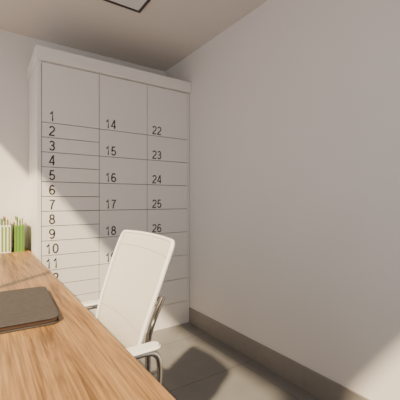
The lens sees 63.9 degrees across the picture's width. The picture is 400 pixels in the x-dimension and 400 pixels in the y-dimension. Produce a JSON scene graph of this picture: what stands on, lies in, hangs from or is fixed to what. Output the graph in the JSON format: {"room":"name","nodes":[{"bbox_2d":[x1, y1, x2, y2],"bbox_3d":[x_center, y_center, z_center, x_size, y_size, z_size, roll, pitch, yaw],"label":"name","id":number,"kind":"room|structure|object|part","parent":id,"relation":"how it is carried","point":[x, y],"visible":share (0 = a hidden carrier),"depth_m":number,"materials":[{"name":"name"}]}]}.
{"room":"mail room","nodes":[
{"label":"mail room","id":0,"kind":"room"},
{"bbox_2d":[0,30,164,248],"bbox_3d":[-1.379,-0.115,2.970,2.320,2.630,0.120,0,0,-34],"label":"wall","id":1,"kind":"structure","parent":0,"point":[16,50],"depth_m":2.76,"materials":[{"name":"paint"}]},
{"bbox_2d":[0,0,267,70],"bbox_3d":[-0.231,-1.480,1.399,2.440,0.100,4.010,0,0,-34],"label":"ceiling","id":2,"kind":"structure","parent":0,"point":[164,33],"depth_m":2.62,"materials":[{"name":"paint"}]},
{"bbox_2d":[104,0,150,12],"bbox_3d":[-0.535,-1.424,2.021,0.600,0.012,0.600,0,0,-34],"label":"ceiling light","id":3,"kind":"object","parent":2,"relation":"attached to","point":[134,5],"depth_m":2.32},
{"bbox_2d":[139,322,320,399],"bbox_3d":[-0.231,1.250,1.399,2.440,0.100,4.010,0,0,-34],"label":"floor","id":4,"kind":"structure","parent":0,"point":[197,365],"depth_m":2.23,"materials":[{"name":"tile"}]},
{"bbox_2d":[0,248,175,399],"bbox_3d":[-0.830,0.807,1.071,0.834,0.785,3.606,0,0,-34],"label":"desk","id":5,"kind":"object","parent":4,"relation":"on","point":[75,357],"visible":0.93,"depth_m":0.85,"materials":[{"name":"brown wood"}]},
{"bbox_2d":[0,216,10,252],"bbox_3d":[-1.578,0.275,2.597,0.070,0.280,0.212,0,0,-34],"label":"magazine file","id":6,"kind":"object","parent":5,"relation":"on","point":[5,227],"visible":1,"depth_m":2.51,"materials":[{"name":"plastic"}]},
{"bbox_2d":[12,216,23,251],"bbox_3d":[-1.500,0.275,2.650,0.068,0.280,0.212,0,0,-34],"label":"magazine file","id":7,"kind":"object","parent":5,"relation":"on","point":[17,226],"visible":1,"depth_m":2.57,"materials":[{"name":"plastic"}]},
{"bbox_2d":[0,286,58,333],"bbox_3d":[-0.740,0.403,1.178,0.360,0.024,0.450,0,0,-31],"label":"leather folio","id":8,"kind":"object","parent":5,"relation":"on","point":[34,307],"visible":1,"depth_m":1.15,"materials":[{"name":"brown leather"}]},
{"bbox_2d":[27,45,190,331],"bbox_3d":[-0.798,0.028,2.966,1.359,2.345,0.537,0,0,-34],"label":"tall cabinet","id":9,"kind":"object","parent":4,"relation":"on","point":[109,142],"visible":0.71,"depth_m":2.67,"materials":[{"name":"laminate"}]},
{"bbox_3d":[-1.016,0.254,2.539,0.427,0.107,0.018,0,0,-34],"label":"door","id":10,"kind":"part","parent":9,"relation":"part of","materials":[{"name":"laminate"}]},
{"bbox_3d":[-1.016,0.142,2.539,0.427,0.107,0.018,0,0,-34],"label":"door","id":11,"kind":"part","parent":9,"relation":"part of","materials":[{"name":"laminate"}]},
{"bbox_3d":[-1.016,0.030,2.539,0.427,0.107,0.018,0,0,-34],"label":"door","id":12,"kind":"part","parent":9,"relation":"part of","materials":[{"name":"laminate"}]},
{"bbox_3d":[-1.016,-0.083,2.539,0.427,0.107,0.018,0,0,-34],"label":"door","id":13,"kind":"part","parent":9,"relation":"part of","materials":[{"name":"laminate"}]},
{"bbox_3d":[-1.016,-0.195,2.539,0.427,0.107,0.018,0,0,-34],"label":"door","id":14,"kind":"part","parent":9,"relation":"part of","materials":[{"name":"laminate"}]},
{"bbox_3d":[-1.016,-0.307,2.539,0.427,0.107,0.018,0,0,-34],"label":"door","id":15,"kind":"part","parent":9,"relation":"part of","materials":[{"name":"laminate"}]},
{"bbox_3d":[-1.016,-0.420,2.539,0.427,0.107,0.018,0,0,-34],"label":"door","id":16,"kind":"part","parent":9,"relation":"part of","materials":[{"name":"laminate"}]},
{"bbox_3d":[-1.016,-0.532,2.539,0.427,0.107,0.018,0,0,-34],"label":"door","id":17,"kind":"part","parent":9,"relation":"part of","materials":[{"name":"laminate"}]},
{"bbox_3d":[-1.016,0.479,2.539,0.427,0.107,0.018,0,0,-34],"label":"door","id":18,"kind":"part","parent":9,"relation":"part of","materials":[{"name":"laminate"}]},
{"bbox_3d":[-1.016,0.366,2.539,0.427,0.107,0.018,0,0,-34],"label":"door","id":19,"kind":"part","parent":9,"relation":"part of","materials":[{"name":"laminate"}]},
{"bbox_3d":[-1.016,-0.815,2.539,0.427,0.449,0.018,0,0,-34],"label":"door","id":20,"kind":"part","parent":9,"relation":"part of","materials":[{"name":"laminate"}]},
{"bbox_3d":[-1.016,0.591,2.539,0.427,0.107,0.018,0,0,-34],"label":"door","id":21,"kind":"part","parent":9,"relation":"part of","materials":[{"name":"laminate"}]},
{"bbox_3d":[-1.016,0.703,2.539,0.427,0.107,0.018,0,0,-34],"label":"door","id":22,"kind":"part","parent":9,"relation":"part of","materials":[{"name":"laminate"}]},
{"bbox_3d":[-1.016,0.871,2.539,0.427,0.218,0.018,0,0,-34],"label":"door","id":23,"kind":"part","parent":9,"relation":"part of","materials":[{"name":"laminate"}]},
{"bbox_3d":[-0.660,0.647,2.783,0.427,0.220,0.018,0,0,-34],"label":"door","id":24,"kind":"part","parent":9,"relation":"part of","materials":[{"name":"laminate"}]},
{"bbox_3d":[-0.798,-1.095,2.966,1.359,0.100,0.537,0,0,-34],"label":"crown","id":25,"kind":"part","parent":9,"relation":"part of","materials":[{"name":"laminate"}]},
{"bbox_3d":[-0.660,0.423,2.783,0.427,0.220,0.018,0,0,-34],"label":"door","id":26,"kind":"part","parent":9,"relation":"part of","materials":[{"name":"laminate"}]},
{"bbox_3d":[-0.660,0.198,2.783,0.427,0.220,0.018,0,0,-34],"label":"door","id":27,"kind":"part","parent":9,"relation":"part of","materials":[{"name":"laminate"}]},
{"bbox_3d":[-0.660,-0.026,2.783,0.427,0.220,0.018,0,0,-34],"label":"door","id":28,"kind":"part","parent":9,"relation":"part of","materials":[{"name":"laminate"}]},
{"bbox_3d":[-0.660,-0.251,2.783,0.427,0.220,0.018,0,0,-34],"label":"door","id":29,"kind":"part","parent":9,"relation":"part of","materials":[{"name":"laminate"}]},
{"bbox_3d":[-0.660,-0.476,2.783,0.427,0.220,0.018,0,0,-34],"label":"door","id":30,"kind":"part","parent":9,"relation":"part of","materials":[{"name":"laminate"}]},
{"bbox_3d":[-0.660,-0.815,2.783,0.427,0.449,0.018,0,0,-34],"label":"door","id":31,"kind":"part","parent":9,"relation":"part of","materials":[{"name":"laminate"}]},
{"bbox_3d":[-0.303,0.198,3.027,0.427,0.220,0.018,0,0,-34],"label":"door","id":32,"kind":"part","parent":9,"relation":"part of","materials":[{"name":"laminate"}]},
{"bbox_3d":[-0.303,-0.026,3.027,0.427,0.220,0.018,0,0,-34],"label":"door","id":33,"kind":"part","parent":9,"relation":"part of","materials":[{"name":"laminate"}]},
{"bbox_3d":[-0.303,-0.251,3.027,0.427,0.220,0.018,0,0,-34],"label":"door","id":34,"kind":"part","parent":9,"relation":"part of","materials":[{"name":"laminate"}]},
{"bbox_3d":[-0.303,-0.476,3.027,0.427,0.220,0.018,0,0,-34],"label":"door","id":35,"kind":"part","parent":9,"relation":"part of","materials":[{"name":"laminate"}]},
{"bbox_3d":[-0.303,-0.815,3.027,0.427,0.449,0.018,0,0,-34],"label":"door","id":36,"kind":"part","parent":9,"relation":"part of","materials":[{"name":"laminate"}]},
{"bbox_3d":[-0.303,0.871,3.027,0.427,0.218,0.018,0,0,-34],"label":"door","id":37,"kind":"part","parent":9,"relation":"part of","materials":[{"name":"laminate"}]},
{"bbox_3d":[-0.303,0.423,3.027,0.427,0.220,0.018,0,0,-34],"label":"door","id":38,"kind":"part","parent":9,"relation":"part of","materials":[{"name":"laminate"}]},
{"bbox_3d":[-0.303,0.647,3.027,0.427,0.220,0.018,0,0,-34],"label":"door","id":39,"kind":"part","parent":9,"relation":"part of","materials":[{"name":"laminate"}]},
{"bbox_2d":[81,230,174,384],"bbox_3d":[-0.458,0.668,1.190,0.609,1.061,0.610,0,0,-34],"label":"office chair","id":40,"kind":"object","parent":4,"relation":"on","point":[140,260],"visible":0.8,"depth_m":1.26,"materials":[{"name":"white plastic"}]},
{"bbox_2d":[165,0,399,399],"bbox_3d":[0.726,-0.115,2.055,0.120,2.630,4.010,0,0,-34],"label":"wall","id":41,"kind":"structure","parent":0,"point":[294,107],"depth_m":2.03,"materials":[{"name":"paint"}]},
{"bbox_2d":[189,308,369,399],"bbox_3d":[0.817,1.127,1.805,0.012,0.146,3.255,0,0,-34],"label":"baseboard","id":42,"kind":"structure","parent":41,"relation":"attached to","point":[316,384],"depth_m":2.21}
]}

